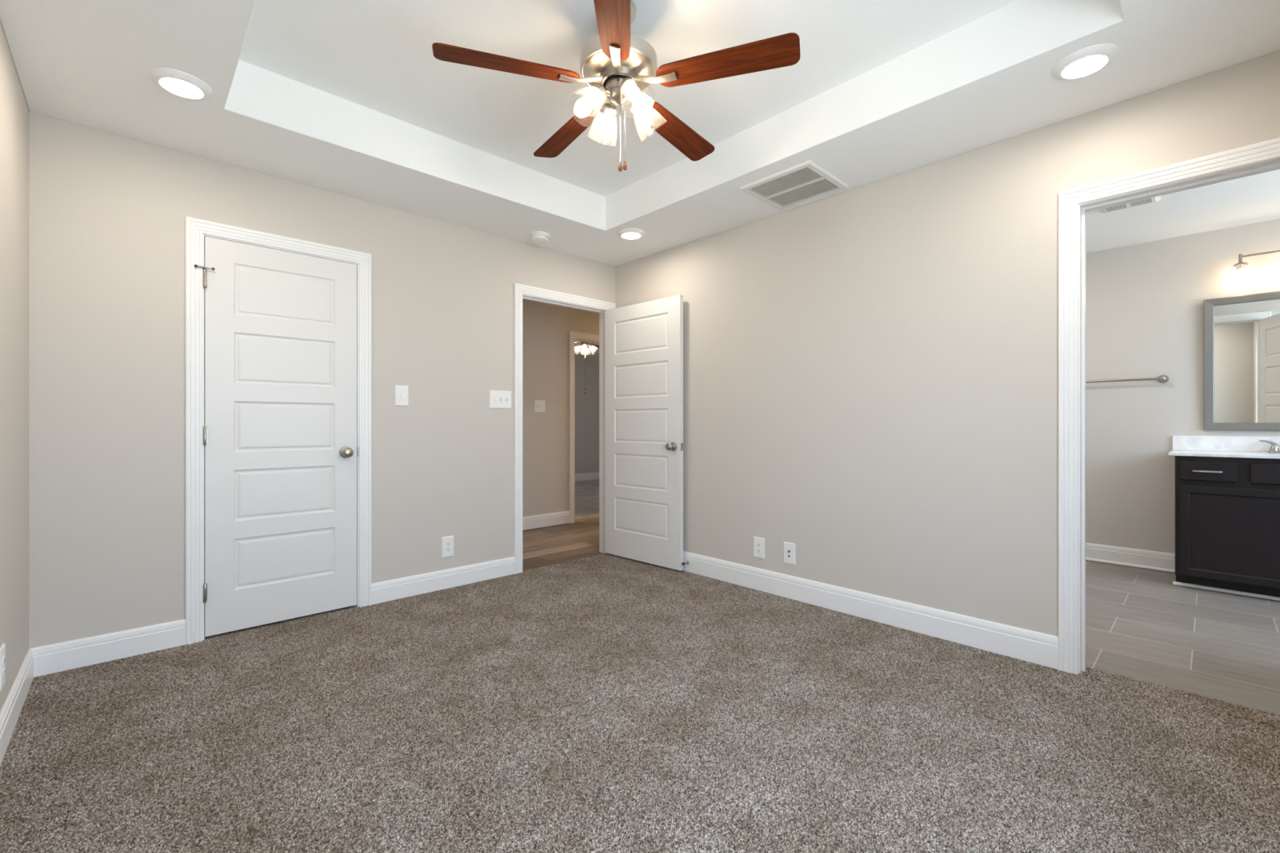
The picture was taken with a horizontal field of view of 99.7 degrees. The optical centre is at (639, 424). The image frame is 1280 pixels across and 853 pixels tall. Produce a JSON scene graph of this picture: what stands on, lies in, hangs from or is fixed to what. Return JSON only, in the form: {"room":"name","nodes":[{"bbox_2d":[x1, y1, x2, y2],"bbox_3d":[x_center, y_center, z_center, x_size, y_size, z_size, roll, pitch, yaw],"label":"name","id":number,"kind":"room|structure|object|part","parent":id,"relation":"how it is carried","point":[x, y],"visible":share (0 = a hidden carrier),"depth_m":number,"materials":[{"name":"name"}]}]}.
{"room":"empty bedroom","nodes":[
{"label":"empty bedroom","id":0,"kind":"room"},
{"bbox_2d":[0,21,29,712],"bbox_3d":[-1.294,-0.258,0.827,0.114,2.800,4.024,0,0,-43],"label":"wall","id":1,"kind":"structure","parent":0,"point":[14,109],"depth_m":2.00,"materials":[{"name":"grey paint"}]},
{"bbox_2d":[0,643,5,691],"bbox_3d":[-2.147,0.818,1.819,0.008,0.136,0.081,0,0,-43],"label":"wall outlet","id":2,"kind":"object","parent":1,"relation":"attached to","point":[2,650],"visible":1,"depth_m":1.81,"materials":[{"name":"white plastic"}]},
{"bbox_2d":[0,648,34,765],"bbox_3d":[-1.286,1.030,0.913,0.015,0.124,3.910,0,0,-43],"label":"baseboard","id":3,"kind":"structure","parent":1,"relation":"attached to","point":[10,713],"depth_m":1.97,"materials":[{"name":"white paint"}]},
{"bbox_2d":[29,111,614,648],"bbox_3d":[-1.505,-0.258,3.475,3.445,2.800,0.114,0,0,-43],"label":"wall","id":4,"kind":"structure","parent":0,"point":[108,211],"depth_m":2.64,"materials":[{"name":"grey paint"}]},
{"bbox_2d":[30,556,515,677],"bbox_3d":[-1.773,1.030,3.133,2.357,0.124,0.015,0,0,-43],"label":"baseboard","id":5,"kind":"structure","parent":4,"relation":"attached to","point":[82,652],"depth_m":2.60,"materials":[{"name":"white paint"}]},
{"bbox_2d":[194,235,358,636],"bbox_3d":[-1.949,0.062,2.954,0.758,2.031,0.103,0,0,-43],"label":"door","id":6,"kind":"structure","parent":4,"relation":"in","point":[281,451],"depth_m":2.95,"materials":[{"name":"white paint"}]},
{"bbox_3d":[-1.711,0.166,3.155,0.066,0.066,0.068,0,0,-43],"label":"knob","id":7,"kind":"part","parent":6,"relation":"part of","materials":[{"name":"silver metal"}]},
{"bbox_2d":[185,216,371,645],"bbox_3d":[-1.986,0.064,3.021,0.751,2.076,0.114,0,0,-43],"label":"door frame","id":8,"kind":"structure","parent":4,"relation":"attached to","point":[204,235],"depth_m":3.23,"materials":[{"name":"white paint"}]},
{"bbox_2d":[395,385,408,405],"bbox_3d":[-1.495,-0.179,3.394,0.080,0.128,0.018,0,0,-43],"label":"light switch","id":9,"kind":"object","parent":4,"relation":"attached to","point":[401,391],"visible":1,"depth_m":3.39,"materials":[{"name":"white plastic"}]},
{"bbox_2d":[441,535,453,558],"bbox_3d":[-1.281,0.818,3.603,0.081,0.136,0.008,0,0,-43],"label":"wall outlet","id":10,"kind":"object","parent":4,"relation":"attached to","point":[447,543],"visible":1,"depth_m":3.60,"materials":[{"name":"white plastic"}]},
{"bbox_2d":[489,390,511,408],"bbox_3d":[-0.995,-0.176,3.867,0.171,0.126,0.018,0,0,-43],"label":"light switch","id":11,"kind":"object","parent":4,"relation":"attached to","point":[498,399],"visible":1,"depth_m":3.86,"materials":[{"name":"white plastic"}]},
{"bbox_2d":[522,294,606,553],"bbox_3d":[-0.609,0.064,4.322,0.858,2.076,0.114,0,0,-43],"label":"door frame","id":12,"kind":"structure","parent":4,"relation":"attached to","point":[602,312],"depth_m":4.59,"materials":[{"name":"white paint"}]},
{"bbox_2d":[604,294,683,570],"bbox_3d":[0.016,0.062,4.260,0.826,2.031,0.171,0,0,43],"label":"door","id":13,"kind":"structure","parent":12,"relation":"attached to","point":[644,341],"depth_m":4.22,"materials":[{"name":"white paint"}]},
{"bbox_3d":[0.226,0.166,3.989,0.066,0.066,0.068,0,0,44],"label":"knob","id":14,"kind":"part","parent":13,"relation":"part of","materials":[{"name":"silver metal"}]},
{"bbox_2d":[514,283,615,573],"bbox_3d":[-0.564,0.036,4.274,0.969,2.132,0.018,0,0,-43],"label":"trim","id":15,"kind":"structure","parent":4,"relation":"attached to","point":[520,290],"depth_m":3.97,"materials":[{"name":"white paint"}]},
{"bbox_2d":[522,299,599,530],"bbox_3d":[0.240,-0.258,7.023,6.234,2.800,0.114,0,0,-43],"label":"wall","id":16,"kind":"structure","parent":0,"point":[546,327],"depth_m":5.78,"materials":[{"name":"grey paint"}]},
{"bbox_2d":[534,400,545,412],"bbox_3d":[-1.054,-0.191,5.709,0.128,0.128,0.018,0,0,-43],"label":"light switch","id":17,"kind":"object","parent":16,"relation":"attached to","point":[540,405],"visible":1,"depth_m":5.71,"materials":[{"name":"white plastic"}]},
{"bbox_2d":[522,511,569,530],"bbox_3d":[-0.438,1.024,6.294,4.020,0.135,0.015,0,0,-43],"label":"baseboard","id":18,"kind":"structure","parent":16,"relation":"attached to","point":[533,522],"depth_m":5.75,"materials":[{"name":"white paint"}]},
{"bbox_2d":[568,331,599,523],"bbox_3d":[-0.448,0.036,6.283,0.910,2.132,0.018,0,0,-43],"label":"trim","id":19,"kind":"structure","parent":16,"relation":"attached to","point":[572,335],"depth_m":5.99,"materials":[{"name":"white paint"}]},
{"bbox_2d":[574,337,599,343],"bbox_3d":[-0.493,0.064,6.331,0.799,2.076,0.114,0,0,-43],"label":"door frame","id":20,"kind":"structure","parent":16,"relation":"attached to","point":[575,339],"depth_m":6.19,"materials":[{"name":"white paint"}]},
{"bbox_2d":[574,353,599,474],"bbox_3d":[-1.895,-0.258,9.753,5.614,2.800,0.114,0,0,-43],"label":"wall","id":21,"kind":"structure","parent":0,"point":[587,405],"depth_m":10.48,"materials":[{"name":"grey paint"}]},
{"bbox_2d":[574,472,599,481],"bbox_3d":[-1.892,1.022,9.667,5.500,0.140,0.015,0,0,-43],"label":"baseboard","id":22,"kind":"structure","parent":21,"relation":"attached to","point":[590,476],"depth_m":10.47,"materials":[{"name":"white paint"}]},
{"bbox_2d":[574,342,599,355],"bbox_3d":[-0.751,-1.503,8.460,5.500,0.310,3.336,0,0,-43],"label":"ceiling","id":23,"kind":"structure","parent":0,"point":[580,351],"depth_m":10.00,"materials":[{"name":"white glass"}]},
{"bbox_2d":[574,341,599,394],"bbox_3d":[-0.810,-0.886,7.585,1.251,0.923,1.277,0,0,-43],"label":"ceiling fan","id":24,"kind":"object","parent":23,"relation":"hanging from","point":[584,344],"visible":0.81,"depth_m":7.58,"materials":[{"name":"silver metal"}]},
{"bbox_3d":[-0.774,-0.799,7.586,0.004,0.582,0.004,0,0,-43],"label":"pull chain","id":25,"kind":"part","parent":24,"relation":"part of","materials":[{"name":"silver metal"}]},
{"bbox_3d":[-0.664,-1.147,7.991,0.124,0.032,0.512,0,0,16],"label":"blade","id":26,"kind":"part","parent":24,"relation":"part of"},
{"bbox_2d":[0,479,1279,852],"bbox_3d":[0.519,1.120,5.056,8.331,0.064,10.030,0,0,-43],"label":"floor","id":27,"kind":"structure","parent":0,"point":[608,703],"depth_m":1.92,"materials":[{"name":"beige carpet"}]},
{"bbox_2d":[1174,455,1279,597],"bbox_3d":[4.209,0.652,3.297,0.540,0.880,1.325,0,0,-43],"label":"vanity cabinet","id":28,"kind":"object","parent":27,"relation":"on","point":[1227,509],"visible":0.98,"depth_m":3.45,"materials":[{"name":"black wood"}]},
{"bbox_3d":[3.673,0.306,3.496,0.034,0.013,0.135,0,0,-43],"label":"pull handle","id":29,"kind":"part","parent":28,"relation":"part of","materials":[{"name":"silver metal"}]},
{"bbox_3d":[3.692,0.308,3.513,0.018,0.123,0.253,0,0,-43],"label":"drawer","id":30,"kind":"part","parent":28,"relation":"part of","materials":[{"name":"brown wood"}]},
{"bbox_2d":[1168,449,1279,458],"bbox_3d":[4.225,0.201,3.320,0.530,0.022,1.377,0,0,-43],"label":"countertop","id":31,"kind":"structure","parent":28,"relation":"on","point":[1174,452],"depth_m":3.51,"materials":[{"name":"stone"}]},
{"bbox_2d":[1258,440,1279,453],"bbox_3d":[4.239,0.131,3.542,0.176,0.118,0.176,0,0,1],"label":"faucet","id":32,"kind":"object","parent":31,"relation":"on","point":[1274,447],"visible":1,"depth_m":3.57,"materials":[{"name":"silver metal"}]},
{"bbox_3d":[4.242,0.183,3.542,0.052,0.013,0.164,0,0,-43],"label":"plate","id":33,"kind":"part","parent":32,"relation":"part of","materials":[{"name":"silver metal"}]},
{"bbox_2d":[1173,581,1279,600],"bbox_3d":[4.097,1.083,3.200,0.013,0.019,1.337,0,0,-43],"label":"trim","id":34,"kind":"structure","parent":28,"relation":"attached to","point":[1219,589],"depth_m":3.50,"materials":[{"name":"white paint"}]},
{"bbox_3d":[3.822,0.704,3.376,0.018,0.596,0.636,0,0,-43],"label":"cabinet door","id":35,"kind":"part","parent":28,"relation":"part of","materials":[{"name":"brown wood"}]},
{"bbox_3d":[4.044,0.308,3.142,0.018,0.123,0.656,0,0,-43],"label":"false drawer","id":36,"kind":"part","parent":28,"relation":"part of","materials":[{"name":"brown wood"}]},
{"bbox_2d":[0,0,1279,266],"bbox_3d":[-0.081,-1.528,2.052,3.331,0.360,3.910,0,0,-43],"label":"ceiling","id":37,"kind":"structure","parent":0,"point":[352,98],"depth_m":2.34,"materials":[{"name":"white paint"}]},
{"bbox_2d":[148,67,213,99],"bbox_3d":[-1.812,-1.338,2.136,0.193,0.020,0.193,0,0,-43],"label":"recessed light","id":38,"kind":"object","parent":37,"relation":"in","point":[178,82],"visible":1,"depth_m":2.11,"materials":[{"name":"white plastic"}]},
{"bbox_2d":[529,231,550,243],"bbox_3d":[-0.710,-1.325,3.843,0.145,0.047,0.145,0,0,-43],"label":"smoke detector","id":39,"kind":"object","parent":37,"relation":"attached to","point":[538,237],"visible":1,"depth_m":3.80,"materials":[{"name":"white plastic"}]},
{"bbox_3d":[-0.710,-1.342,3.843,0.145,0.012,0.145,0,0,-43],"label":"mounting plate","id":40,"kind":"part","parent":39,"relation":"part of","materials":[{"name":"white plastic"}]},
{"bbox_2d":[431,0,799,171],"bbox_3d":[-0.084,-1.272,2.091,1.270,0.621,1.263,0,0,-43],"label":"ceiling fan","id":41,"kind":"object","parent":37,"relation":"hanging from","point":[617,64],"visible":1,"depth_m":1.97,"materials":[{"name":"brown wood"}]},
{"bbox_3d":[-0.468,-1.286,1.934,0.512,0.032,0.124,0,0,-17],"label":"blade","id":42,"kind":"part","parent":41,"relation":"part of","materials":[{"name":"brown wood"}]},
{"bbox_3d":[-0.316,-1.286,2.386,0.124,0.032,0.512,0,0,-35],"label":"blade","id":43,"kind":"part","parent":41,"relation":"part of","materials":[{"name":"brown wood"}]},
{"bbox_3d":[-0.183,-1.198,2.001,0.061,0.064,0.048,0,0,-43],"label":"bulb","id":44,"kind":"part","parent":41,"relation":"part of","materials":[{"name":"white glass"}]},
{"bbox_3d":[-0.135,-1.198,2.158,0.048,0.064,0.061,0,0,-43],"label":"bulb","id":45,"kind":"part","parent":41,"relation":"part of","materials":[{"name":"white glass"}]},
{"bbox_3d":[-0.085,-1.286,1.649,0.124,0.032,0.512,0,0,1],"label":"blade","id":46,"kind":"part","parent":41,"relation":"part of","materials":[{"name":"brown wood"}]},
{"bbox_3d":[-0.075,-1.111,2.055,0.004,0.238,0.004,0,0,-43],"label":"pull chain","id":47,"kind":"part","parent":41,"relation":"part of","materials":[{"name":"silver metal"}]},
{"bbox_3d":[-0.057,-1.112,2.041,0.004,0.243,0.004,0,0,-43],"label":"pull chain","id":48,"kind":"part","parent":41,"relation":"part of","materials":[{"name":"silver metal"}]},
{"bbox_3d":[-0.027,-1.198,1.953,0.048,0.064,0.061,0,0,-43],"label":"bulb","id":49,"kind":"part","parent":41,"relation":"part of","materials":[{"name":"white glass"}]},
{"bbox_3d":[0.021,-1.198,2.109,0.061,0.064,0.048,0,0,-43],"label":"bulb","id":50,"kind":"part","parent":41,"relation":"part of","materials":[{"name":"white glass"}]},
{"bbox_3d":[0.161,-1.286,2.381,0.124,0.032,0.512,0,0,37],"label":"blade","id":51,"kind":"part","parent":41,"relation":"part of","materials":[{"name":"brown wood"}]},
{"bbox_3d":[0.304,-1.286,1.925,0.512,0.032,0.124,0,0,19],"label":"blade","id":52,"kind":"part","parent":41,"relation":"part of","materials":[{"name":"brown wood"}]},
{"bbox_2d":[617,228,644,239],"bbox_3d":[-0.062,-1.338,3.808,0.193,0.020,0.193,0,0,-43],"label":"recessed light","id":53,"kind":"object","parent":37,"relation":"in","point":[627,233],"visible":1,"depth_m":3.77,"materials":[{"name":"white plastic"}]},
{"bbox_2d":[739,160,848,209],"bbox_3d":[0.875,-1.341,3.063,0.435,0.014,0.437,0,0,-43],"label":"ceiling vent","id":54,"kind":"object","parent":37,"relation":"in","point":[806,181],"visible":1,"depth_m":3.04,"materials":[{"name":"white metal"}]},
{"bbox_2d":[1051,43,1119,79],"bbox_3d":[1.652,-1.338,2.008,0.193,0.020,0.193,0,0,-43],"label":"recessed light","id":55,"kind":"object","parent":37,"relation":"in","point":[1086,61],"visible":1,"depth_m":1.98,"materials":[{"name":"white plastic"}]},
{"bbox_2d":[614,50,1279,636],"bbox_3d":[1.170,-0.258,3.235,0.114,2.800,4.138,0,0,-43],"label":"wall","id":56,"kind":"structure","parent":0,"point":[870,371],"depth_m":2.88,"materials":[{"name":"grey paint"}]},
{"bbox_2d":[753,536,764,559],"bbox_3d":[0.783,0.815,3.556,0.008,0.136,0.081,0,0,-43],"label":"wall outlet","id":57,"kind":"object","parent":56,"relation":"attached to","point":[758,543],"visible":1,"depth_m":3.55,"materials":[{"name":"white plastic"}]},
{"bbox_2d":[783,542,795,564],"bbox_3d":[0.934,0.811,3.389,0.018,0.132,0.081,0,0,-43],"label":"cable jack plate","id":58,"kind":"object","parent":56,"relation":"attached to","point":[788,548],"visible":1,"depth_m":3.39,"materials":[{"name":"white plastic"}]},
{"bbox_2d":[682,551,1057,669],"bbox_3d":[0.823,1.021,3.509,0.015,0.142,3.035,0,0,-43],"label":"baseboard","id":59,"kind":"structure","parent":56,"relation":"attached to","point":[1033,646],"depth_m":2.92,"materials":[{"name":"white paint"}]},
{"bbox_2d":[1057,137,1279,675],"bbox_3d":[2.163,0.036,2.090,0.018,2.132,0.869,0,0,-43],"label":"trim","id":60,"kind":"structure","parent":56,"relation":"attached to","point":[1068,201],"depth_m":2.37,"materials":[{"name":"white paint"}]},
{"bbox_2d":[1078,157,1279,673],"bbox_3d":[2.211,0.064,2.135,0.116,2.076,0.759,0,0,-43],"label":"door frame","id":61,"kind":"structure","parent":56,"relation":"attached to","point":[1271,165],"depth_m":2.36,"materials":[{"name":"white paint"}]},
{"bbox_2d":[1085,218,1279,553],"bbox_3d":[4.155,-0.258,3.862,0.114,2.800,3.300,0,0,-43],"label":"wall","id":62,"kind":"structure","parent":0,"point":[1144,301],"depth_m":4.08,"materials":[{"name":"grey paint"}]},
{"bbox_2d":[1085,374,1168,382],"bbox_3d":[3.676,-0.338,4.234,0.072,0.060,0.672,0,0,-43],"label":"towel bar","id":63,"kind":"object","parent":62,"relation":"attached to","point":[1162,379],"visible":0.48,"depth_m":4.09,"materials":[{"name":"silver metal"}]},
{"bbox_3d":[3.886,-0.338,4.012,0.072,0.060,0.060,0,0,-43],"label":"post","id":64,"kind":"part","parent":63,"relation":"part of","materials":[{"name":"silver metal"}]},
{"bbox_2d":[1085,542,1174,572],"bbox_3d":[3.463,1.025,4.491,0.028,0.134,1.435,0,0,-43],"label":"baseboard","id":65,"kind":"structure","parent":62,"relation":"attached to","point":[1153,560],"depth_m":4.16,"materials":[{"name":"white paint"}]},
{"bbox_2d":[1172,435,1279,452],"bbox_3d":[4.410,0.137,3.493,0.021,0.106,1.374,0,0,-43],"label":"backsplash","id":66,"kind":"structure","parent":62,"relation":"attached to","point":[1220,443],"depth_m":3.80,"materials":[{"name":"stone"}]},
{"bbox_2d":[1204,291,1279,430],"bbox_3d":[4.343,-0.424,3.546,0.027,0.930,0.884,-1,1,-43],"label":"mirror","id":67,"kind":"object","parent":62,"relation":"attached to","point":[1242,333],"visible":1,"depth_m":3.73,"materials":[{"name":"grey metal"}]},
{"bbox_2d":[1232,249,1279,279],"bbox_3d":[4.335,-1.077,3.482,0.148,0.255,0.713,0,0,-43],"label":"vanity light","id":68,"kind":"object","parent":62,"relation":"attached to","point":[1240,274],"visible":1,"depth_m":3.67,"materials":[{"name":"silver metal"}]},
{"bbox_2d":[1232,253,1248,279],"bbox_3d":[4.103,-1.056,3.689,0.095,0.213,0.095,0,0,-43],"label":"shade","id":69,"kind":"object","parent":68,"relation":"attached to","point":[1240,275],"depth_m":3.68,"materials":[{"name":"white glass"}]},
{"bbox_2d":[1085,168,1279,253],"bbox_3d":[3.211,-1.520,2.969,2.486,0.275,3.300,0,0,-43],"label":"ceiling","id":70,"kind":"structure","parent":0,"point":[1255,198],"depth_m":3.54,"materials":[{"name":"white paint"}]},
{"bbox_2d":[1099,195,1160,213],"bbox_3d":[2.996,-1.372,3.317,0.290,0.022,0.280,0,0,-43],"label":"ceiling vent","id":71,"kind":"object","parent":70,"relation":"in","point":[1154,199],"visible":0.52,"depth_m":3.35,"materials":[{"name":"white metal"}]}
]}

